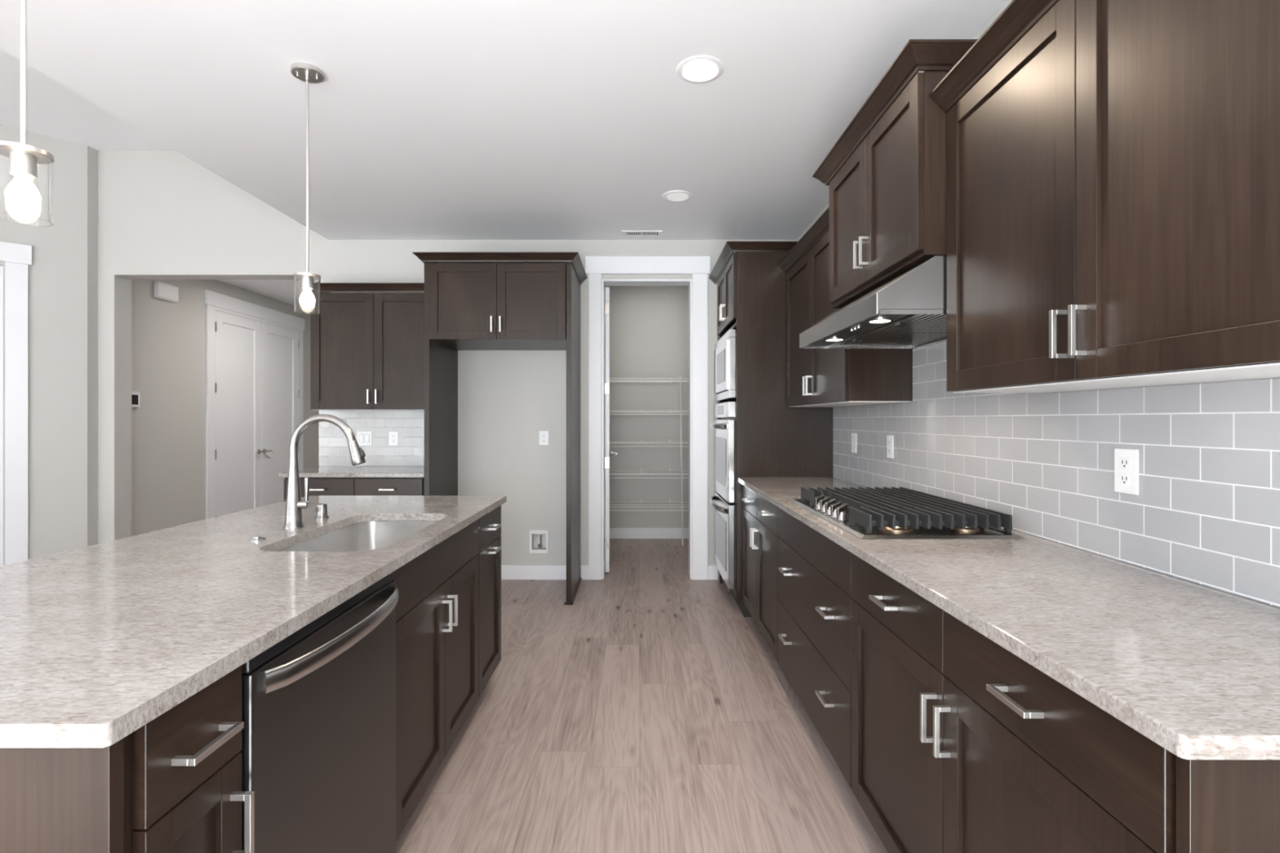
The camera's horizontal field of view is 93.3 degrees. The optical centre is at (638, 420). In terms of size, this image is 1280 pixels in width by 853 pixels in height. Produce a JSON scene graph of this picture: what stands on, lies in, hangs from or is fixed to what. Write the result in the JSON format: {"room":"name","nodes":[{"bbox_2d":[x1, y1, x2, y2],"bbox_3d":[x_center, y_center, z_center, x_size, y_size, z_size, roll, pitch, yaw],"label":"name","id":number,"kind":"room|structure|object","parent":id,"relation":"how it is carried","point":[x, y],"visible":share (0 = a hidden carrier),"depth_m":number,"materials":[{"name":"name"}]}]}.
{"room":"kitchen","nodes":[
{"label":"kitchen","id":0,"kind":"room"},
{"bbox_2d":[0,124,97,565],"bbox_3d":[-5.612,-0.446,3.660,0.158,3.463,3.486,0,0,45],"label":"wall","id":1,"kind":"structure","parent":0,"point":[63,273],"depth_m":4.69,"materials":[{"name":"grey paint"}]},
{"bbox_2d":[0,240,31,566],"bbox_3d":[-5.017,-0.014,4.213,0.151,2.600,1.110,0,0,45],"label":"trim","id":2,"kind":"structure","parent":1,"relation":"attached to","point":[17,258],"depth_m":4.49,"materials":[{"name":"white paint"}]},
{"bbox_2d":[131,280,319,536],"bbox_3d":[-4.455,-0.086,7.026,0.150,2.743,3.949,0,0,0],"label":"wall","id":3,"kind":"structure","parent":0,"point":[168,338],"depth_m":5.69,"materials":[{"name":"grey paint"}]},
{"bbox_2d":[131,391,140,407],"bbox_3d":[-4.368,-0.176,5.192,0.023,0.135,0.185,0,0,0],"label":"thermostat","id":4,"kind":"object","parent":3,"relation":"attached to","point":[135,396],"visible":0.49,"depth_m":5.24,"materials":[{"name":"white plastic"}]},
{"bbox_2d":[153,280,178,302],"bbox_3d":[-4.355,-1.181,5.572,0.050,0.155,0.255,0,0,0],"label":"door chime","id":5,"kind":"object","parent":3,"relation":"attached to","point":[162,291],"visible":1,"depth_m":5.54,"materials":[{"name":"white plastic"}]},
{"bbox_2d":[214,310,262,517],"bbox_3d":[-4.345,0.070,6.594,0.069,2.408,0.768,0,0,0],"label":"door","id":6,"kind":"structure","parent":3,"relation":"in","point":[237,384],"depth_m":6.59,"materials":[{"name":"white paint"}]},
{"bbox_2d":[204,289,304,519],"bbox_3d":[-4.365,-0.014,6.980,0.030,2.600,1.780,0,0,0],"label":"trim","id":7,"kind":"structure","parent":3,"relation":"attached to","point":[214,301],"depth_m":6.20,"materials":[{"name":"white paint"}]},
{"bbox_2d":[261,322,299,506],"bbox_3d":[-4.345,0.070,7.366,0.069,2.408,0.768,0,0,0],"label":"door","id":8,"kind":"structure","parent":3,"relation":"in","point":[280,393],"depth_m":7.29,"materials":[{"name":"white paint"}]},
{"bbox_2d":[97,151,796,579],"bbox_3d":[-1.575,-0.446,4.968,6.050,3.463,0.167,0,0,0],"label":"wall","id":9,"kind":"structure","parent":0,"point":[162,215],"depth_m":4.88,"materials":[{"name":"grey paint"}]},
{"bbox_2d":[310,283,424,410],"bbox_3d":[-2.013,-0.549,4.694,1.028,0.947,0.378,0,0,0],"label":"upper cabinet","id":10,"kind":"object","parent":9,"relation":"attached to","point":[367,348],"visible":0.67,"depth_m":4.56,"materials":[{"name":"brown wood"}]},
{"bbox_2d":[318,410,424,466],"bbox_3d":[-2.041,0.144,4.880,1.082,0.454,0.008,0,0,0],"label":"tile backsplash","id":11,"kind":"structure","parent":9,"relation":"attached to","point":[333,447],"depth_m":4.88,"materials":[{"name":"grey tile"}]},
{"bbox_2d":[356,431,372,445],"bbox_3d":[-2.211,0.148,4.871,0.120,0.116,0.008,0,0,0],"label":"light switch","id":12,"kind":"object","parent":11,"relation":"attached to","point":[363,437],"visible":0.92,"depth_m":4.87,"materials":[{"name":"white plastic"}]},
{"bbox_2d":[388,431,398,445],"bbox_3d":[-1.978,0.148,4.872,0.076,0.116,0.008,0,0,0],"label":"wall outlet","id":13,"kind":"object","parent":11,"relation":"attached to","point":[393,435],"visible":1,"depth_m":4.87,"materials":[{"name":"white plastic"}]},
{"bbox_2d":[529,529,548,553],"bbox_3d":[-0.806,0.982,4.923,0.150,0.190,0.093,0,0,0],"label":"water supply box","id":14,"kind":"object","parent":9,"relation":"attached to","point":[540,537],"visible":1,"depth_m":4.88,"materials":[{"name":"white plastic"}]},
{"bbox_2d":[538,431,548,445],"bbox_3d":[-0.767,0.146,4.880,0.076,0.116,0.008,0,0,0],"label":"wall outlet","id":15,"kind":"object","parent":9,"relation":"attached to","point":[543,435],"visible":1,"depth_m":4.88,"materials":[{"name":"white plastic"}]},
{"bbox_2d":[501,565,717,579],"bbox_3d":[-1.860,1.230,4.876,5.000,0.113,0.014,0,0,0],"label":"baseboard","id":16,"kind":"structure","parent":9,"relation":"attached to","point":[508,572],"depth_m":4.87,"materials":[{"name":"white paint"}]},
{"bbox_2d":[604,287,617,572],"bbox_3d":[-0.260,0.080,5.406,0.115,2.388,0.705,0,0,0],"label":"pantry door","id":17,"kind":"structure","parent":9,"relation":"in","point":[606,289],"depth_m":5.06,"materials":[{"name":"white paint"}]},
{"bbox_2d":[585,256,710,579],"bbox_3d":[0.072,-0.016,4.955,1.005,2.604,0.199,0,0,0],"label":"trim","id":18,"kind":"structure","parent":9,"relation":"attached to","point":[699,267],"depth_m":4.86,"materials":[{"name":"white paint"}]},
{"bbox_2d":[0,0,1006,305],"bbox_3d":[-3.700,-1.960,2.250,10.600,1.007,13.900,0,0,0],"label":"ceiling","id":19,"kind":"structure","parent":0,"point":[428,119],"depth_m":2.78,"materials":[{"name":"white paint"}]},
{"bbox_2d":[0,0,53,226],"bbox_3d":[-1.383,-0.953,1.358,0.124,1.006,0.124,0,0,0],"label":"pendant light","id":20,"kind":"object","parent":19,"relation":"hanging from","point":[26,171],"visible":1,"depth_m":1.34,"materials":[{"name":"clear glass"}]},
{"bbox_2d":[290,62,324,314],"bbox_3d":[-1.383,-0.953,2.522,0.124,1.006,0.124,0,0,0],"label":"pendant light","id":21,"kind":"object","parent":19,"relation":"hanging from","point":[306,285],"visible":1,"depth_m":2.50,"materials":[{"name":"clear glass"}]},
{"bbox_2d":[622,231,662,236],"bbox_3d":[0.025,-1.453,4.710,0.310,0.006,0.130,0,0,0],"label":"ceiling vent","id":22,"kind":"object","parent":19,"relation":"in","point":[624,233],"visible":1,"depth_m":4.71,"materials":[{"name":"white plastic"}]},
{"bbox_2d":[662,190,692,201],"bbox_3d":[0.250,-1.453,3.930,0.196,0.008,0.196,0,0,0],"label":"recessed light","id":23,"kind":"object","parent":19,"relation":"in","point":[675,195],"visible":1,"depth_m":3.92,"materials":[{"name":"white plastic"}]},
{"bbox_2d":[676,55,724,83],"bbox_3d":[0.254,-1.453,2.511,0.196,0.008,0.196,0,0,0],"label":"recessed light","id":24,"kind":"object","parent":19,"relation":"in","point":[696,68],"visible":1,"depth_m":2.50,"materials":[{"name":"white plastic"}]},
{"bbox_2d":[395,538,887,852],"bbox_3d":[-3.700,1.336,2.250,10.600,0.100,13.900,0,0,0],"label":"floor","id":25,"kind":"structure","parent":0,"point":[645,713],"depth_m":2.44,"materials":[{"name":"grey wood"}]},
{"bbox_2d":[0,665,253,852],"bbox_3d":[-0.983,0.844,0.899,0.694,0.885,0.250,0,0,0],"label":"base cabinet","id":26,"kind":"object","parent":25,"relation":"on","point":[173,784],"visible":0.79,"depth_m":0.82,"materials":[{"name":"brown wood"}]},
{"bbox_2d":[240,571,399,852],"bbox_3d":[-0.925,0.846,1.337,0.650,0.881,0.615,0,0,0],"label":"dishwasher","id":27,"kind":"object","parent":25,"relation":"on","point":[318,750],"visible":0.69,"depth_m":1.27,"materials":[{"name":"grey metal"}]},
{"bbox_2d":[284,477,424,501],"bbox_3d":[-1.997,0.844,4.543,0.996,0.885,0.664,0,0,0],"label":"base cabinet","id":28,"kind":"object","parent":25,"relation":"on","point":[317,486],"visible":0.23,"depth_m":4.25,"materials":[{"name":"brown wood"}]},
{"bbox_2d":[278,466,424,477],"bbox_3d":[-2.010,0.386,4.551,1.020,0.030,0.650,0,0,0],"label":"countertop","id":29,"kind":"structure","parent":28,"relation":"on","point":[326,471],"depth_m":4.30,"materials":[{"name":"stone"}]},
{"bbox_2d":[392,519,478,841],"bbox_3d":[-0.953,0.844,2.091,0.634,0.885,0.879,0,0,0],"label":"base cabinet","id":30,"kind":"object","parent":25,"relation":"on","point":[437,606],"visible":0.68,"depth_m":1.99,"materials":[{"name":"brown wood"}]},
{"bbox_2d":[0,495,506,747],"bbox_3d":[-1.135,0.386,1.855,0.971,0.030,2.235,0,0,0],"label":"countertop","id":31,"kind":"structure","parent":30,"relation":"on","point":[98,642],"depth_m":1.23,"materials":[{"name":"stone"}]},
{"bbox_2d":[248,536,266,541],"bbox_3d":[-1.180,0.365,1.870,0.044,0.011,0.044,0,0,0],"label":"button","id":32,"kind":"object","parent":31,"relation":"on","point":[255,538],"visible":1,"depth_m":1.86,"materials":[{"name":"silver metal"}]},
{"bbox_2d":[315,503,328,519],"bbox_3d":[-1.199,0.344,2.287,0.048,0.053,0.048,0,0,0],"label":"air gap","id":33,"kind":"object","parent":31,"relation":"on","point":[322,508],"visible":1,"depth_m":2.27,"materials":[{"name":"silver metal"}]},
{"bbox_2d":[283,413,365,529],"bbox_3d":[-1.072,0.175,2.064,0.288,0.392,0.062,0,0,6],"label":"kitchen faucet","id":34,"kind":"object","parent":31,"relation":"on","point":[294,504],"visible":1,"depth_m":2.06,"materials":[{"name":"silver metal"}]},
{"bbox_2d":[276,520,437,551],"bbox_3d":[-0.921,0.505,2.055,0.395,0.208,0.723,0,0,0],"label":"sink","id":35,"kind":"object","parent":31,"relation":"in","point":[371,535],"visible":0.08,"depth_m":2.38,"materials":[{"name":"silver metal"}]},
{"bbox_2d":[477,505,501,697],"bbox_3d":[-0.953,0.844,2.739,0.634,0.885,0.412,0,0,0],"label":"base cabinet","id":36,"kind":"object","parent":25,"relation":"on","point":[489,553],"visible":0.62,"depth_m":2.74,"materials":[{"name":"brown wood"}]},
{"bbox_2d":[412,252,586,604],"bbox_3d":[-0.985,0.067,4.513,1.137,2.438,0.739,0,0,0],"label":"tall cabinet","id":37,"kind":"object","parent":25,"relation":"on","point":[473,300],"visible":0.99,"depth_m":4.22,"materials":[{"name":"brown wood"}]},
{"bbox_2d":[679,375,683,545],"bbox_3d":[0.433,0.412,6.143,0.039,1.723,0.015,0,0,0],"label":"pole","id":38,"kind":"object","parent":25,"relation":"on","point":[680,375],"visible":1,"depth_m":6.14,"materials":[{"name":"white plastic"}]},
{"bbox_2d":[741,484,778,661],"bbox_3d":[0.948,0.844,3.422,0.629,0.885,1.031,0,0,0],"label":"base cabinet","id":39,"kind":"object","parent":25,"relation":"on","point":[759,516],"visible":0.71,"depth_m":3.34,"materials":[{"name":"brown wood"}]},
{"bbox_2d":[737,476,1279,759],"bbox_3d":[0.952,0.386,2.325,0.626,0.030,3.229,0,0,0],"label":"countertop","id":40,"kind":"structure","parent":39,"relation":"on","point":[1193,668],"depth_m":1.10,"materials":[{"name":"stone"}]},
{"bbox_2d":[789,486,1024,538],"bbox_3d":[0.948,0.337,2.326,0.511,0.068,0.892,0,0,0],"label":"gas cooktop","id":41,"kind":"object","parent":40,"relation":"in","point":[895,513],"visible":1,"depth_m":2.04,"materials":[{"name":"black metal"}]},
{"bbox_2d":[708,241,833,617],"bbox_3d":[0.919,0.068,4.385,0.709,2.436,0.997,0,0,0],"label":"tall cabinet","id":42,"kind":"object","parent":25,"relation":"on","point":[774,438],"visible":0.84,"depth_m":3.94,"materials":[{"name":"brown wood"}]},
{"bbox_2d":[710,401,736,589],"bbox_3d":[0.836,0.496,4.350,0.629,1.236,0.772,0,0,0],"label":"double wall oven","id":43,"kind":"object","parent":42,"relation":"in","point":[723,500],"visible":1,"depth_m":4.09,"materials":[{"name":"silver metal"}]},
{"bbox_2d":[714,328,736,401],"bbox_3d":[0.841,-0.371,4.350,0.519,0.450,0.772,0,0,0],"label":"microwave oven","id":44,"kind":"object","parent":42,"relation":"in","point":[725,352],"visible":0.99,"depth_m":4.08,"materials":[{"name":"silver metal"}]},
{"bbox_2d":[777,506,852,788],"bbox_3d":[0.948,0.844,2.404,0.629,0.885,1.003,0,0,0],"label":"base cabinet","id":45,"kind":"object","parent":25,"relation":"on","point":[815,597],"visible":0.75,"depth_m":2.26,"materials":[{"name":"brown wood"}]},
{"bbox_2d":[851,553,1279,852],"bbox_3d":[0.954,0.844,1.319,0.641,0.885,1.163,0,0,0],"label":"base cabinet","id":46,"kind":"object","parent":25,"relation":"on","point":[960,744],"visible":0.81,"depth_m":1.12,"materials":[{"name":"brown wood"}]},
{"bbox_2d":[604,285,688,528],"bbox_3d":[0.255,-0.086,6.634,2.390,2.743,0.132,0,0,0],"label":"wall","id":47,"kind":"structure","parent":0,"point":[649,324],"depth_m":6.57,"materials":[{"name":"grey paint"}]},
{"bbox_2d":[609,528,688,538],"bbox_3d":[0.175,1.228,6.560,2.230,0.115,0.014,0,0,0],"label":"baseboard","id":48,"kind":"structure","parent":47,"relation":"attached to","point":[615,533],"depth_m":6.55,"materials":[{"name":"white paint"}]},
{"bbox_2d":[609,499,688,511],"bbox_3d":[0.175,0.893,6.359,2.210,0.065,0.416,0,0,0],"label":"wire shelf","id":49,"kind":"object","parent":47,"relation":"attached to","point":[641,501],"visible":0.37,"depth_m":6.36,"materials":[{"name":"white metal"}]},
{"bbox_2d":[609,468,688,478],"bbox_3d":[0.175,0.562,6.359,2.210,0.065,0.416,0,0,0],"label":"wire shelf","id":50,"kind":"object","parent":47,"relation":"attached to","point":[641,471],"visible":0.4,"depth_m":6.27,"materials":[{"name":"white metal"}]},
{"bbox_2d":[609,409,688,415],"bbox_3d":[0.175,-0.084,6.359,2.210,0.065,0.416,0,0,0],"label":"wire shelf","id":51,"kind":"object","parent":47,"relation":"attached to","point":[641,411],"visible":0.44,"depth_m":6.16,"materials":[{"name":"white metal"}]},
{"bbox_2d":[609,377,688,382],"bbox_3d":[0.175,-0.417,6.359,2.210,0.065,0.416,0,0,0],"label":"wire shelf","id":52,"kind":"object","parent":47,"relation":"attached to","point":[613,380],"visible":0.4,"depth_m":6.15,"materials":[{"name":"white metal"}]},
{"bbox_2d":[609,439,688,447],"bbox_3d":[0.175,0.242,6.359,2.210,0.065,0.416,0,0,0],"label":"wire shelf","id":53,"kind":"object","parent":47,"relation":"attached to","point":[641,442],"visible":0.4,"depth_m":6.15,"materials":[{"name":"white metal"}]},
{"bbox_2d":[796,0,1279,608],"bbox_3d":[1.363,-0.086,0.092,0.175,2.743,9.584,0,0,0],"label":"wall","id":54,"kind":"structure","parent":0,"point":[1006,2],"depth_m":2.14,"materials":[{"name":"grey paint"}]},
{"bbox_2d":[777,206,912,407],"bbox_3d":[1.088,-0.549,3.369,0.370,0.930,1.138,0,0,0],"label":"upper cabinet","id":55,"kind":"object","parent":54,"relation":"attached to","point":[815,377],"visible":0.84,"depth_m":3.15,"materials":[{"name":"brown wood"}]},
{"bbox_2d":[799,255,946,348],"bbox_3d":[1.004,-0.421,2.340,0.523,0.184,0.908,0,0,0],"label":"range hood","id":56,"kind":"object","parent":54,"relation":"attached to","point":[908,310],"visible":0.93,"depth_m":2.06,"materials":[{"name":"silver metal"}]},
{"bbox_2d":[826,338,841,341],"bbox_3d":[0.822,-0.339,2.540,0.068,0.003,0.068,0,0,0],"label":"lamp","id":57,"kind":"object","parent":56,"relation":"on","point":[828,340],"depth_m":2.54,"materials":[{"name":"white glass"}]},
{"bbox_2d":[871,320,889,322],"bbox_3d":[0.822,-0.339,2.060,0.068,0.003,0.068,0,0,0],"label":"lamp","id":58,"kind":"object","parent":56,"relation":"on","point":[872,321],"depth_m":2.06,"materials":[{"name":"white glass"}]},
{"bbox_2d":[812,39,977,308],"bbox_3d":[1.046,-0.835,2.341,0.455,0.637,1.021,0,0,0],"label":"upper cabinet","id":59,"kind":"object","parent":54,"relation":"attached to","point":[888,200],"visible":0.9,"depth_m":2.08,"materials":[{"name":"brown wood"}]},
{"bbox_2d":[833,339,1279,607],"bbox_3d":[1.270,-0.102,2.320,0.008,0.944,3.240,0,0,0],"label":"tile backsplash","id":60,"kind":"structure","parent":54,"relation":"attached to","point":[1205,511],"depth_m":1.63,"materials":[{"name":"grey tile"}]},
{"bbox_2d":[851,432,856,453],"bbox_3d":[1.261,0.134,3.548,0.008,0.116,0.076,0,0,0],"label":"light switch","id":61,"kind":"object","parent":60,"relation":"attached to","point":[853,435],"visible":1,"depth_m":3.54,"materials":[{"name":"white plastic"}]},
{"bbox_2d":[886,435,893,458],"bbox_3d":[1.262,0.134,3.038,0.008,0.116,0.076,0,0,0],"label":"wall outlet","id":62,"kind":"object","parent":60,"relation":"attached to","point":[890,438],"visible":1,"depth_m":3.03,"materials":[{"name":"white plastic"}]},
{"bbox_2d":[1114,448,1138,495],"bbox_3d":[1.262,0.133,1.566,0.008,0.116,0.076,0,0,0],"label":"wall outlet","id":63,"kind":"object","parent":60,"relation":"attached to","point":[1126,460],"visible":1,"depth_m":1.56,"materials":[{"name":"white plastic"}]},
{"bbox_2d":[1119,457,1130,469],"bbox_3d":[1.259,0.112,1.566,0.002,0.028,0.034,0,0,0],"label":"socket","id":64,"kind":"object","parent":63,"relation":"attached to","point":[1124,462],"depth_m":1.57,"materials":[{"name":"grey plastic"}]},
{"bbox_2d":[1119,473,1130,485],"bbox_3d":[1.259,0.153,1.566,0.002,0.028,0.034,0,0,0],"label":"socket","id":65,"kind":"object","parent":63,"relation":"attached to","point":[1124,478],"depth_m":1.57,"materials":[{"name":"grey plastic"}]},
{"bbox_2d":[928,0,1279,393],"bbox_3d":[1.089,-0.549,1.288,0.371,0.930,1.181,0,0,0],"label":"upper cabinet","id":66,"kind":"object","parent":54,"relation":"attached to","point":[1113,166],"visible":1,"depth_m":1.23,"materials":[{"name":"brown wood"}]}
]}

